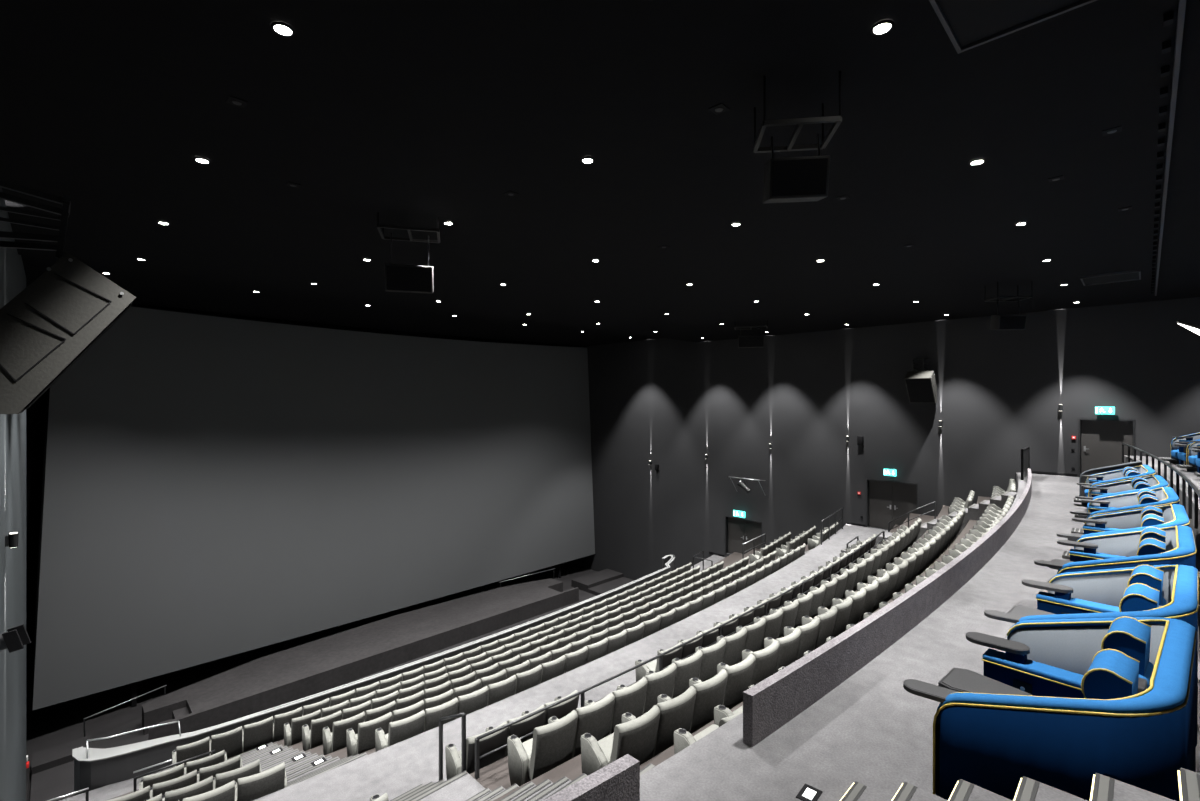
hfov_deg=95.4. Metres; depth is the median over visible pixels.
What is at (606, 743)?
seat cushion
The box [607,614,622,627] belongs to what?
chair
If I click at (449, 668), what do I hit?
chair
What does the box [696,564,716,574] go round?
chair
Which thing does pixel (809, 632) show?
chair
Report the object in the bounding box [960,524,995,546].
chair
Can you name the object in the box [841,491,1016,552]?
stairs
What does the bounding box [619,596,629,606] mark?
chair
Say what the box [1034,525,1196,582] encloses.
seat
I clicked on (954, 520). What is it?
chair
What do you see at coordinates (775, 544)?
chair
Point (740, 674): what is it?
chair
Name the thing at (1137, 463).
wall
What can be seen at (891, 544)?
chair
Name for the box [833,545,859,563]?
chair
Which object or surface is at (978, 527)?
chair
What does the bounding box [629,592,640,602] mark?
chair
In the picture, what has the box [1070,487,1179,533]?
seat
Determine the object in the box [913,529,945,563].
chair
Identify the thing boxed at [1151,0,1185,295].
ceiling track
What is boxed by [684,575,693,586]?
chair
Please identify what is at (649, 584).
chair
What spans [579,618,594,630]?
chair
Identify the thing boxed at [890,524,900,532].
floor
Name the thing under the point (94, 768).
barrier
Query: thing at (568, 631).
chair
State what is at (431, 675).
chair
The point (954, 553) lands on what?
chair
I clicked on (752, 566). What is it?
chair
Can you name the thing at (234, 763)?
chair
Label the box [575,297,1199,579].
wall
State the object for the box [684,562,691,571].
chair
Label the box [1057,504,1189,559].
seat
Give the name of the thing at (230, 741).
chair
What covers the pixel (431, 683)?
chair
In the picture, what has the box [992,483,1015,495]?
chair
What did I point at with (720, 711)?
chair
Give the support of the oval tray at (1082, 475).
on the seat at (1128, 473)
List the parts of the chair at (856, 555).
backrest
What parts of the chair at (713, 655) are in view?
backrest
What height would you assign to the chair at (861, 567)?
0.975 m
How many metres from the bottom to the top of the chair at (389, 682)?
0.975 m
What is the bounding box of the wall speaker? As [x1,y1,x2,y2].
[857,436,862,444]
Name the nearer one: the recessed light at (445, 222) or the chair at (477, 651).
the recessed light at (445, 222)
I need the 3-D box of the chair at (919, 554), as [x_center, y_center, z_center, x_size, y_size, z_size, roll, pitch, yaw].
[7.280,4.022,12.999,0.694,0.975,0.685,0,0,43]
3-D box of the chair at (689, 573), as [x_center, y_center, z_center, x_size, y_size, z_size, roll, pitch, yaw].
[3.712,8.012,24.301,0.694,0.975,0.685,0,0,40]
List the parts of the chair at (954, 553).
armrest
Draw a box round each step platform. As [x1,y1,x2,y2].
[30,735,91,800]
[571,569,634,595]
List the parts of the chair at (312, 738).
armrest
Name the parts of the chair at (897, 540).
backrest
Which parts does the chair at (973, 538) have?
armrest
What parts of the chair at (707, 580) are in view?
backrest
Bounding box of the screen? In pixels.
[30,305,594,710]
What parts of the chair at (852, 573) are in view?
backrest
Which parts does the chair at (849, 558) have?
backrest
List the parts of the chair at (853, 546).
backrest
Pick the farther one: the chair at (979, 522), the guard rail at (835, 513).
the guard rail at (835, 513)
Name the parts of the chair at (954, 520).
armrest, backrest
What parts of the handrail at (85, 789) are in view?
post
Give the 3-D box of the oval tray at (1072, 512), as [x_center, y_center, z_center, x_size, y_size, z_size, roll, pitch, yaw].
[9.024,2.099,10.124,0.470,0.032,0.180,0,0,33]
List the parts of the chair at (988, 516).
armrest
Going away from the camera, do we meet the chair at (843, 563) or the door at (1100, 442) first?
the chair at (843, 563)
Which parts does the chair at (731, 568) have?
backrest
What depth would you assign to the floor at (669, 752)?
10.17 m
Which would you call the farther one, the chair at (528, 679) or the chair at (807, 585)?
the chair at (807, 585)
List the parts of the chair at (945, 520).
armrest, armrest, backrest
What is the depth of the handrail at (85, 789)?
11.06 m
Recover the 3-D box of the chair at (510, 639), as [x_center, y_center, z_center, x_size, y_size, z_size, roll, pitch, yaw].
[-3.333,8.412,18.456,0.685,0.975,0.694,0,0,-44]
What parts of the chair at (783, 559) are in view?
backrest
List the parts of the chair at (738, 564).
backrest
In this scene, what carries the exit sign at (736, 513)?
attached to the wall at (670, 404)
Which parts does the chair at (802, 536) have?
backrest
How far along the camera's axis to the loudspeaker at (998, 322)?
15.91 m
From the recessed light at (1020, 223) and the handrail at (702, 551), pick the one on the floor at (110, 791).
the handrail at (702, 551)
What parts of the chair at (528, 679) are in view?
backrest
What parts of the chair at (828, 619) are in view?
armrest, backrest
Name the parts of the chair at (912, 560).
armrest, backrest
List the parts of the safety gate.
post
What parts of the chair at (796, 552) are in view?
backrest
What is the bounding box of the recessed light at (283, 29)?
[271,21,294,36]
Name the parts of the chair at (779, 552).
armrest, backrest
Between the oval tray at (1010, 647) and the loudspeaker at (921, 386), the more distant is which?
the loudspeaker at (921, 386)
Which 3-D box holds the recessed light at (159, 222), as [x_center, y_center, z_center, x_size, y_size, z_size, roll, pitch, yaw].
[-8.450,-3.435,10.571,0.198,0.025,0.198,0,0,-45]
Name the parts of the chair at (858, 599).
armrest, backrest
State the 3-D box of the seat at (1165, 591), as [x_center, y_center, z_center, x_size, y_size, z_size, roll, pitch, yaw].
[4.971,2.256,5.526,2.040,1.187,1.468,0,0,-42]
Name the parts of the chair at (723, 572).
backrest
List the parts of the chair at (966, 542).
armrest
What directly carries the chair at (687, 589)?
on the floor at (319, 750)
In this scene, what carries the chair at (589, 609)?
on the floor at (110, 791)
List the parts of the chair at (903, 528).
backrest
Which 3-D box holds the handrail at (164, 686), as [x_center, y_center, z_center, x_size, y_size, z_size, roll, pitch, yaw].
[-17.439,11.539,20.143,0.056,0.922,2.524,0,0,25]
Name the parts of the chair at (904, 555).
armrest, backrest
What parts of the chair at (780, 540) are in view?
backrest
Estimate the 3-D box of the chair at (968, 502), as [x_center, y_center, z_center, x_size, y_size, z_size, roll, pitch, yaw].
[13.072,4.022,19.802,0.694,0.975,0.685,0,0,38]
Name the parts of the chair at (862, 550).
backrest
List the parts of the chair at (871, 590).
armrest, backrest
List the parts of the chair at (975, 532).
armrest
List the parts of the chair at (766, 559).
backrest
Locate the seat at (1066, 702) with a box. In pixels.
[903,616,1196,800]
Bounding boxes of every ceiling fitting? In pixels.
[226,95,247,107]
[285,181,300,187]
[503,191,518,196]
[708,103,729,114]
[836,195,849,200]
[1048,175,1063,181]
[1102,125,1121,135]
[1118,206,1131,211]
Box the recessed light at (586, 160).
[581,157,593,163]
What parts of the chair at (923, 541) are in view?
armrest, backrest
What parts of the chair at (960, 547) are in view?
armrest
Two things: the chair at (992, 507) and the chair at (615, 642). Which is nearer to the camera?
the chair at (615, 642)
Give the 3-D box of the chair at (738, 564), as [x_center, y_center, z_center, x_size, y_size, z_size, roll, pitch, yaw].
[5.495,7.112,22.645,0.694,0.975,0.685,0,0,40]
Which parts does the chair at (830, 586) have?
armrest, backrest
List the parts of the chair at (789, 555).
backrest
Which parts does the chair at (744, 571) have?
backrest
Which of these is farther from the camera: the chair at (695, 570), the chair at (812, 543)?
the chair at (695, 570)
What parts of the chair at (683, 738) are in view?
armrest, backrest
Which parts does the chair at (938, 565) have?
armrest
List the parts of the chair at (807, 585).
backrest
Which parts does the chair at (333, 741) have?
armrest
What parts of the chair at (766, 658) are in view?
armrest, backrest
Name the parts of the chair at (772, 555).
backrest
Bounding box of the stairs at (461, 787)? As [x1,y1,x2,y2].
[390,763,654,800]
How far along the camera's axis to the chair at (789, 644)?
8.19 m
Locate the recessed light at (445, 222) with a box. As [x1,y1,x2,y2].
[443,221,453,224]
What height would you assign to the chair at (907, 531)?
0.975 m
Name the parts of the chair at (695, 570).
backrest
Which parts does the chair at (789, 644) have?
armrest, backrest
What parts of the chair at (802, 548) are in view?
backrest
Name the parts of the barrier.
grab rail, grab rail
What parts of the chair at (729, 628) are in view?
backrest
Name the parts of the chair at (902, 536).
backrest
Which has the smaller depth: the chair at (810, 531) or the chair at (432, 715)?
the chair at (432, 715)
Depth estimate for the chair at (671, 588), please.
20.76 m
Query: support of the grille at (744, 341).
attached to the loudspeaker at (752, 341)
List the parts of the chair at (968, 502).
armrest, backrest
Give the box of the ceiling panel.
[929,0,1096,53]
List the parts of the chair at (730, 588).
backrest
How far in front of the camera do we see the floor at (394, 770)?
10.79 m
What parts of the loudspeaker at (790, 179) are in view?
threaded rod, threaded rod, chain, hanging frame, chain, threaded rod, threaded rod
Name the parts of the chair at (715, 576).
backrest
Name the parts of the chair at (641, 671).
armrest, backrest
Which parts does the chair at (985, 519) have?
armrest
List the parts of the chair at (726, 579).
backrest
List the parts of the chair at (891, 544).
backrest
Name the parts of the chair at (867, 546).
backrest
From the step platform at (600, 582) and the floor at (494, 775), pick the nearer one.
the floor at (494, 775)
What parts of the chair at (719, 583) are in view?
backrest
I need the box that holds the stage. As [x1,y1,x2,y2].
[142,578,578,739]
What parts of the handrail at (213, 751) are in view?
post, rail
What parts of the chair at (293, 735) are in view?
armrest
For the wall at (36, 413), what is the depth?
20.71 m
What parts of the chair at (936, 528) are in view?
armrest, backrest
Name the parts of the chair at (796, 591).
backrest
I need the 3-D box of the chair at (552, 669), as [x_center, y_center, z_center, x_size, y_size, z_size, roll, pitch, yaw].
[-1.196,6.143,12.080,0.685,0.975,0.694,0,0,-43]
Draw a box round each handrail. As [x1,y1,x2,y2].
[47,787,88,800]
[83,685,166,736]
[133,750,214,791]
[439,713,465,780]
[499,568,554,586]
[693,551,712,569]
[742,534,765,558]
[847,536,858,547]
[888,501,935,531]
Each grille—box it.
[24,302,132,409]
[386,266,430,291]
[739,336,763,346]
[772,158,827,196]
[906,379,933,401]
[999,316,1025,328]
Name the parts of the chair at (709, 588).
backrest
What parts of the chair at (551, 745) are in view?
armrest, backrest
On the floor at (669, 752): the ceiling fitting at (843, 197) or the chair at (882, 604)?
the chair at (882, 604)
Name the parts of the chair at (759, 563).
backrest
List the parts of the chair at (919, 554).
armrest, backrest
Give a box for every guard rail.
[475,531,884,778]
[821,508,842,544]
[1122,443,1199,528]
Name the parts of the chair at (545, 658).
backrest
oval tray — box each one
[903,679,957,702]
[966,632,1029,654]
[984,610,1024,622]
[1022,579,1072,592]
[1034,560,1063,568]
[1057,533,1081,538]
[1057,540,1097,548]
[1070,511,1089,514]
[1072,518,1106,523]
[1076,496,1093,499]
[1077,483,1091,485]
[1081,499,1109,503]
[1082,475,1103,477]
[1083,486,1107,489]
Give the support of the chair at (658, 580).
on the floor at (110, 791)
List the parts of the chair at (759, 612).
backrest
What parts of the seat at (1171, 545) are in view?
tray post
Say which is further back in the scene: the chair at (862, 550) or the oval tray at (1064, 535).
the chair at (862, 550)
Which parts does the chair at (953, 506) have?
armrest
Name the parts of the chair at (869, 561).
backrest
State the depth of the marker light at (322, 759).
10.49 m
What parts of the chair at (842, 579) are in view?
backrest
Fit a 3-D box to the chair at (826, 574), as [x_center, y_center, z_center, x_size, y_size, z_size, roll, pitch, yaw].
[6.177,5.133,15.497,0.694,0.975,0.685,0,0,43]
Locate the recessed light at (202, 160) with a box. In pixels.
[194,157,210,163]
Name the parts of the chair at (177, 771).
armrest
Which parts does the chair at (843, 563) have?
backrest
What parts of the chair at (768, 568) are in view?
backrest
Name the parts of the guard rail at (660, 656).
post, post, post, post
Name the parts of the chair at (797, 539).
backrest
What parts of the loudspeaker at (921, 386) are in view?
mounting frame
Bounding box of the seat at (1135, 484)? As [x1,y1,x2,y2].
[1074,475,1168,518]
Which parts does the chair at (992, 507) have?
armrest, armrest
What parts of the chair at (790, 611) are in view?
backrest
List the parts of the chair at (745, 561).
backrest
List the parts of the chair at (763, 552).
armrest, backrest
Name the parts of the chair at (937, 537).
armrest, backrest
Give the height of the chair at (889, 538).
0.975 m
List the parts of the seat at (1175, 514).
tray post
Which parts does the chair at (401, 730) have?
armrest, backrest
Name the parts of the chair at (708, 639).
backrest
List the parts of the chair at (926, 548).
armrest, backrest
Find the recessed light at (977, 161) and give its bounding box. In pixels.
[969,158,984,165]
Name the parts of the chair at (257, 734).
armrest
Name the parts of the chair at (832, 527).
backrest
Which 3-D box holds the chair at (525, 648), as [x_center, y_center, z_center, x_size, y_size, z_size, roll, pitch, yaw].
[-2.467,7.562,15.900,0.685,0.975,0.694,0,0,-44]
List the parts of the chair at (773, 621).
backrest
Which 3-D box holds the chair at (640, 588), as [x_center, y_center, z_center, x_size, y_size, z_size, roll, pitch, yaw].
[1.554,8.412,23.641,0.694,0.975,0.685,0,0,41]
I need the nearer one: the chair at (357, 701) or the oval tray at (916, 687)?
the oval tray at (916, 687)
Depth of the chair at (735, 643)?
9.43 m
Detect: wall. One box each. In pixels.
[0,187,25,800]
[26,310,574,720]
[543,754,639,800]
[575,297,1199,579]
[743,468,1031,746]
[1079,461,1141,496]
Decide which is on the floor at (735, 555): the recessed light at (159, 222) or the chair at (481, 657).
the chair at (481, 657)
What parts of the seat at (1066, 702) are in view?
tray post, control panel, backrest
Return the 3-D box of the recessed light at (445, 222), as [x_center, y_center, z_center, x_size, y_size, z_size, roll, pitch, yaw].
[-2.934,-3.435,10.571,0.198,0.025,0.198,0,0,-45]
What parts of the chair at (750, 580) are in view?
backrest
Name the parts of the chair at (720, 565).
backrest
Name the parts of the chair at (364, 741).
armrest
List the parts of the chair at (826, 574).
backrest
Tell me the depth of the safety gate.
19.91 m
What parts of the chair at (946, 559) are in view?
armrest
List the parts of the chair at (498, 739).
armrest, backrest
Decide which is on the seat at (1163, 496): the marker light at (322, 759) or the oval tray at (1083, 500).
the oval tray at (1083, 500)
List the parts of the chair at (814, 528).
backrest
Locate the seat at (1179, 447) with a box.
[1161,432,1199,468]
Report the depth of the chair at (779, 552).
23.88 m
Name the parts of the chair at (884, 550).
backrest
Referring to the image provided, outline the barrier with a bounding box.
[72,555,674,795]
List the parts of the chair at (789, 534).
backrest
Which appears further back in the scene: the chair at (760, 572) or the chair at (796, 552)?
the chair at (796, 552)
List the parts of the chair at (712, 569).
backrest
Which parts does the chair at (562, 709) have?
backrest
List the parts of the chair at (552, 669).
backrest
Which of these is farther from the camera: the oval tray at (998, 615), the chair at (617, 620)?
the chair at (617, 620)
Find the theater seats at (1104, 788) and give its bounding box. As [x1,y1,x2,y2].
[840,768,1199,800]
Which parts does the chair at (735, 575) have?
backrest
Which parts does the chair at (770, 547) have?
backrest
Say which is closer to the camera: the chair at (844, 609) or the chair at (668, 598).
the chair at (844, 609)
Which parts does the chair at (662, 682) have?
backrest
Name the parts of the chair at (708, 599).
backrest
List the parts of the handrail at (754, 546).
post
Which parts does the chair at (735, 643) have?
backrest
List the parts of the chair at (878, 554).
backrest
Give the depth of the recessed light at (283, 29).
5.04 m
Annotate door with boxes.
[725,516,761,553]
[866,478,917,528]
[1078,418,1134,476]
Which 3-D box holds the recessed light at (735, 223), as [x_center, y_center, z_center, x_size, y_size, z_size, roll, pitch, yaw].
[2.652,-3.435,10.642,0.198,0.025,0.198,0,0,-45]
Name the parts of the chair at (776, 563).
backrest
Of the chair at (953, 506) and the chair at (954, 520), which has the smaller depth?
the chair at (954, 520)
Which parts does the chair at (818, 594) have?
armrest, backrest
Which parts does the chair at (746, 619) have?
backrest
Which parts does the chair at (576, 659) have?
backrest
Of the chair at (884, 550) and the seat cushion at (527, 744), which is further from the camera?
the chair at (884, 550)
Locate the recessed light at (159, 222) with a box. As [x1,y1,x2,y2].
[157,221,169,224]
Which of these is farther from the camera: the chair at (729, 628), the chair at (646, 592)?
the chair at (646, 592)
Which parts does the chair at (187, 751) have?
armrest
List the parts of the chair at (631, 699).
armrest, backrest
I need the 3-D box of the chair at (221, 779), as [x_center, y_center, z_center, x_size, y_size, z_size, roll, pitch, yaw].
[-6.224,6.643,9.352,0.754,0.975,0.694,0,0,-39]
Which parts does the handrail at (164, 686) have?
rail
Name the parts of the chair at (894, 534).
backrest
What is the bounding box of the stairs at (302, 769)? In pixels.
[227,742,366,786]
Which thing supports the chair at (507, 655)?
on the floor at (299, 746)
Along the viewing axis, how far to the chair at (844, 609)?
9.52 m
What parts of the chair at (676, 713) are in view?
armrest, backrest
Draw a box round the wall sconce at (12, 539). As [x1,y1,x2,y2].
[5,532,18,547]
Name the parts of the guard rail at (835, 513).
post, post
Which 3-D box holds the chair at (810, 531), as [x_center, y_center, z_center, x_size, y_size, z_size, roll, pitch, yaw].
[9.791,6.643,26.182,0.694,0.975,0.685,0,0,36]
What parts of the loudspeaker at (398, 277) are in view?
chain, hanging frame, chain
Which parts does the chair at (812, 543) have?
armrest, backrest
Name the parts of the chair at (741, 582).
backrest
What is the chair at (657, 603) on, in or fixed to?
on the floor at (319, 750)
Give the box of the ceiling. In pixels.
[0,0,1199,345]
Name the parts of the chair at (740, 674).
armrest, backrest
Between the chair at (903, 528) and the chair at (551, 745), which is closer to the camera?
the chair at (551, 745)
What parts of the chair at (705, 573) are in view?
backrest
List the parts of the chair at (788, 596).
backrest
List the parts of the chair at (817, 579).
backrest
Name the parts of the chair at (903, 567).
armrest, backrest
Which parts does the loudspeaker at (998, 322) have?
hanging frame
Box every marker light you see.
[256,743,267,749]
[269,747,282,754]
[291,753,305,761]
[311,757,326,765]
[796,784,822,800]
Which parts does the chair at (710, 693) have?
armrest, backrest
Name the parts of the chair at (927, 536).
armrest, backrest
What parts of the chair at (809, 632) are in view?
armrest, backrest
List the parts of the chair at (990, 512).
armrest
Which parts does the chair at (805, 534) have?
backrest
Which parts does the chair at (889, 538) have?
backrest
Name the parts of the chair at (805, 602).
backrest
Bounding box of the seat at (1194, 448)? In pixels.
[1177,440,1199,472]
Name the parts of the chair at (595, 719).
armrest, backrest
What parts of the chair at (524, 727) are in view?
backrest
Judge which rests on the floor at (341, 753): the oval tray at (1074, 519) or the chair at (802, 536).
the chair at (802, 536)
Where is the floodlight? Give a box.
[1176,320,1199,334]
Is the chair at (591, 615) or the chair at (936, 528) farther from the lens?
the chair at (591, 615)
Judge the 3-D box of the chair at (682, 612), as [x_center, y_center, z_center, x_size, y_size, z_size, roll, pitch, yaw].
[2.067,6.143,15.226,0.694,0.975,0.685,0,0,45]
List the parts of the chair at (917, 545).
armrest, backrest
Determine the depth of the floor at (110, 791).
12.49 m
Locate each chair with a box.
[106,786,149,800]
[139,763,183,789]
[146,794,161,800]
[150,770,196,798]
[162,776,212,800]
[172,737,209,767]
[183,780,234,800]
[184,750,226,774]
[197,755,242,781]
[209,726,241,758]
[213,759,261,789]
[235,762,286,800]
[239,716,272,754]
[273,707,301,742]
[284,709,320,746]
[302,698,329,715]
[302,710,341,750]
[321,700,348,718]
[323,711,364,755]
[329,689,354,706]
[341,700,370,719]
[346,712,391,756]
[349,691,375,707]
[355,681,378,698]
[365,700,395,721]
[370,793,388,800]
[371,690,398,708]
[375,710,424,751]
[376,682,400,697]
[379,674,401,688]
[392,700,423,721]
[396,690,423,709]
[398,681,424,698]
[401,674,423,688]
[402,666,423,680]
[412,698,457,731]
[423,659,443,674]
[424,666,445,680]
[424,673,448,689]
[424,681,450,698]
[424,689,453,711]
[443,686,488,718]
[444,653,462,666]
[445,721,508,779]
[446,659,466,672]
[448,665,470,680]
[450,672,475,689]
[453,679,480,698]
[463,646,480,659]
[466,652,485,665]
[471,657,491,672]
[472,675,516,705]
[475,663,498,680]
[480,669,505,688]
[481,640,497,653]
[485,705,545,756]
[486,645,504,658]
[492,650,511,664]
[498,634,514,647]
[498,655,519,671]
[500,665,541,693]
[504,639,521,652]
[505,660,529,678]
[507,710,577,786]
[511,643,530,657]
[514,628,529,641]
[516,651,551,669]
[519,647,539,663]
[522,633,537,645]
[522,690,578,724]
[527,655,565,683]
[529,623,544,635]
[530,636,547,650]
[538,627,553,639]
[539,640,558,655]
[544,618,557,630]
[547,630,564,643]
[548,692,614,757]
[549,646,587,672]
[550,643,571,660]
[553,621,567,633]
[558,613,570,624]
[558,633,576,648]
[563,624,579,637]
[568,616,581,627]
[571,608,583,619]
[571,636,590,651]
[571,638,607,663]
[576,626,592,640]
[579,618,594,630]
[580,705,659,774]
[581,611,594,621]
[583,604,594,614]
[584,677,647,734]
[589,628,607,644]
[592,620,608,634]
[594,599,606,609]
[594,606,607,616]
[594,612,607,624]
[606,595,616,605]
[606,630,626,654]
[607,601,618,611]
[607,607,620,618]
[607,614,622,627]
[607,622,624,636]
[616,591,626,601]
[617,663,676,714]
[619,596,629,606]
[620,602,632,613]
[621,686,696,757]
[622,608,636,621]
[623,615,639,629]
[625,622,644,645]
[626,587,636,596]
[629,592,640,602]
[632,597,644,608]
[635,642,682,681]
[636,583,645,593]
[636,603,648,615]
[639,609,654,623]
[640,588,650,598]
[642,615,660,638]
[644,592,655,604]
[645,579,654,589]
[646,650,702,698]
[648,598,661,611]
[650,584,659,594]
[653,603,667,618]
[654,576,662,585]
[655,588,665,599]
[657,632,702,658]
[657,669,727,733]
[659,580,668,590]
[659,609,675,630]
[660,593,672,605]
[662,572,670,582]
[665,584,675,595]
[667,598,679,611]
[668,576,676,586]
[670,569,677,578]
[671,588,682,600]
[672,638,725,681]
[673,711,742,753]
[674,579,684,590]
[674,602,689,623]
[677,565,684,575]
[677,572,684,582]
[678,623,720,647]
[679,592,691,606]
[682,583,693,595]
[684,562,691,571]
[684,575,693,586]
[684,591,714,610]
[685,569,692,578]
[688,566,699,574]
[688,568,709,578]
[688,575,711,586]
[688,582,713,595]
[688,596,702,616]
[689,654,755,708]
[691,587,702,600]
[692,579,702,591]
[693,572,701,582]
[695,627,746,665]
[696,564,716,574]
[696,615,738,636]
[697,578,722,589]
[697,585,725,604]
[698,571,719,581]
[705,561,723,571]
[706,567,727,578]
[707,573,731,586]
[708,580,736,598]
[713,607,753,626]
[713,705,742,725]
[714,563,735,574]
[716,569,740,581]
[717,617,765,660]
[717,640,779,685]
[719,575,746,592]
[721,560,742,570]
[725,565,748,576]
[728,556,748,566]
[729,571,755,587]
[729,599,767,623]
[733,561,755,572]
[736,608,782,649]
[738,566,764,582]
[741,557,763,569]
[742,628,800,673]
[744,592,780,615]
[747,562,772,578]
[748,554,769,565]
[749,546,767,562]
[753,600,798,637]
[755,543,772,555]
[755,550,775,562]
[756,558,779,573]
[757,586,792,606]
[760,540,777,551]
[763,554,786,569]
[764,616,820,660]
[765,537,782,548]
[769,580,803,601]
[769,592,812,627]
[770,534,786,544]
[771,550,793,565]
[774,532,790,544]
[776,539,794,557]
[777,547,799,561]
[781,536,799,549]
[781,574,813,594]
[784,543,805,557]
[784,585,825,618]
[784,606,837,649]
[786,534,803,546]
[790,531,808,544]
[791,568,823,587]
[795,528,811,544]
[797,578,836,608]
[799,526,815,538]
[801,563,831,580]
[801,597,852,636]
[807,530,826,549]
[810,558,839,574]
[810,571,847,606]
[812,528,830,540]
[816,525,834,536]
[817,588,865,624]
[818,554,847,575]
[821,565,857,599]
[826,549,853,569]
[831,560,865,590]
[832,580,878,621]
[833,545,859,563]
[840,541,865,557]
[840,555,874,583]
[845,573,889,612]
[846,537,870,557]
[846,624,854,629]
[849,550,881,575]
[851,534,875,548]
[857,545,888,575]
[857,566,898,601]
[863,612,872,618]
[864,540,894,569]
[867,560,907,597]
[871,536,899,562]
[877,532,905,556]
[877,554,915,589]
[879,602,888,609]
[882,528,909,556]
[886,548,923,582]
[887,525,913,551]
[892,521,917,546]
[893,592,902,600]
[894,543,929,575]
[896,518,921,545]
[901,538,935,571]
[905,583,915,592]
[907,533,940,565]
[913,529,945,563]
[916,575,926,584]
[919,525,949,558]
[924,521,953,553]
[925,568,937,577]
[928,518,957,549]
[932,514,960,545]
[934,544,972,569]
[936,511,962,542]
[939,508,965,539]
[942,539,978,563]
[948,497,971,513]
[948,533,985,557]
[950,495,972,509]
[952,493,973,507]
[953,490,974,504]
[955,528,990,551]
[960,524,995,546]
[965,519,999,541]
[969,515,1002,536]
[973,511,1005,532]
[976,508,1007,527]
[979,504,1010,523]
[982,501,1011,520]
[984,498,1012,516]
[986,495,1013,513]
[992,481,1015,494]
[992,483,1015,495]
[993,479,1015,493]
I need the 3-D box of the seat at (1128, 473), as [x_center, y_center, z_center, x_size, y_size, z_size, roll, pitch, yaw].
[13.163,2.256,14.037,1.468,1.187,2.040,0,0,40]
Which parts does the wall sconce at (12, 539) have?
plate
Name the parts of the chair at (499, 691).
backrest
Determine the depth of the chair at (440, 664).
16.42 m
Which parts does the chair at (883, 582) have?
armrest, backrest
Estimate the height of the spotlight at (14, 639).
0.449 m
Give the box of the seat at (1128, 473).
[1074,465,1155,504]
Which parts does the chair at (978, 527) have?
armrest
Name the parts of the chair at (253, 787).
armrest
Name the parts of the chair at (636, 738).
armrest, backrest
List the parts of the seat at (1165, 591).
tray post, backrest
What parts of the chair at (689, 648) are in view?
backrest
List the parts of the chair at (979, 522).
armrest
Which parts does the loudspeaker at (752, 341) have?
hanging frame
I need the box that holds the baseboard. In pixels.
[709,471,1076,556]
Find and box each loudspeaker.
[0,180,135,413]
[377,212,439,292]
[734,320,767,347]
[753,71,841,202]
[904,358,936,402]
[984,281,1032,329]
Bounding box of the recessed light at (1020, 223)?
[1015,222,1026,225]
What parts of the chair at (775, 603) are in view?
backrest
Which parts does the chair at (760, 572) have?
backrest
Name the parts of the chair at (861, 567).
backrest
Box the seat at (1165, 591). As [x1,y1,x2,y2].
[984,564,1198,745]
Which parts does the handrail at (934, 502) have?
rail, rail, post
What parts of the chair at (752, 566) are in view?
backrest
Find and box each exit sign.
[733,510,744,517]
[884,469,895,475]
[1095,407,1114,413]
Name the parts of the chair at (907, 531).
armrest, backrest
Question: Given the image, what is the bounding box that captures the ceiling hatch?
[1080,269,1140,285]
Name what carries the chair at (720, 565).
on the floor at (299, 746)
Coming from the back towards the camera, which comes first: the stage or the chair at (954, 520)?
the stage
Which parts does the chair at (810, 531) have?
backrest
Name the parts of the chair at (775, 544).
backrest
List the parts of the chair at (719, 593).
backrest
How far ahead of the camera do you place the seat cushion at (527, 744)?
7.14 m
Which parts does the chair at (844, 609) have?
armrest, backrest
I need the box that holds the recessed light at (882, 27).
[870,20,893,35]
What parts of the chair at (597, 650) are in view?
backrest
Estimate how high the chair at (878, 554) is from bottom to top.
0.975 m
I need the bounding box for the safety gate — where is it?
[1021,447,1029,479]
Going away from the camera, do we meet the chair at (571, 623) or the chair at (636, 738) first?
the chair at (636, 738)
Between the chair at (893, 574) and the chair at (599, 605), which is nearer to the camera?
the chair at (893, 574)
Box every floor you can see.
[26,564,597,800]
[60,555,725,800]
[105,552,741,800]
[253,524,887,800]
[288,548,759,750]
[290,544,808,781]
[304,560,749,755]
[325,557,776,758]
[470,513,936,790]
[493,506,958,800]
[640,472,1199,800]
[640,496,990,769]
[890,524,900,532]
[1122,455,1199,559]
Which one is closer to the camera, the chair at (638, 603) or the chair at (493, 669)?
the chair at (493, 669)
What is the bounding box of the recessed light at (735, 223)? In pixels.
[731,222,740,225]
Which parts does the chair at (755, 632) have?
backrest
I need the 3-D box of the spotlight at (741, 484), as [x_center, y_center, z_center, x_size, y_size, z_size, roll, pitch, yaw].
[7.961,4.638,29.599,0.898,0.936,1.900,0,0,-45]
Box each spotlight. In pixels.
[0,624,30,652]
[728,476,765,493]
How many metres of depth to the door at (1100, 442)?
20.01 m
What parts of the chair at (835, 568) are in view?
backrest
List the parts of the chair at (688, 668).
backrest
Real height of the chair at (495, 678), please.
0.975 m
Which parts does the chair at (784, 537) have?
backrest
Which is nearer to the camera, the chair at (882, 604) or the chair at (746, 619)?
the chair at (882, 604)
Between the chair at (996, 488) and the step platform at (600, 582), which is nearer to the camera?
the chair at (996, 488)
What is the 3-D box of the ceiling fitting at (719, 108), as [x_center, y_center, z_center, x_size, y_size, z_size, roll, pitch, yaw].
[1.406,-3.440,6.451,0.180,0.020,0.180,0,0,-45]
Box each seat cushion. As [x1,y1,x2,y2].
[522,738,532,761]
[597,733,613,763]
[646,659,656,671]
[693,724,718,740]
[733,706,742,714]
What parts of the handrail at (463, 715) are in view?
post, rail, post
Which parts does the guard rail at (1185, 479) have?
post, post, post, rail, post, post, post, post, post, post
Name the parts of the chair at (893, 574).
armrest, backrest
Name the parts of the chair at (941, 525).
armrest, backrest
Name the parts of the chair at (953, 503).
armrest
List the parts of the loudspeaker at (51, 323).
mounting frame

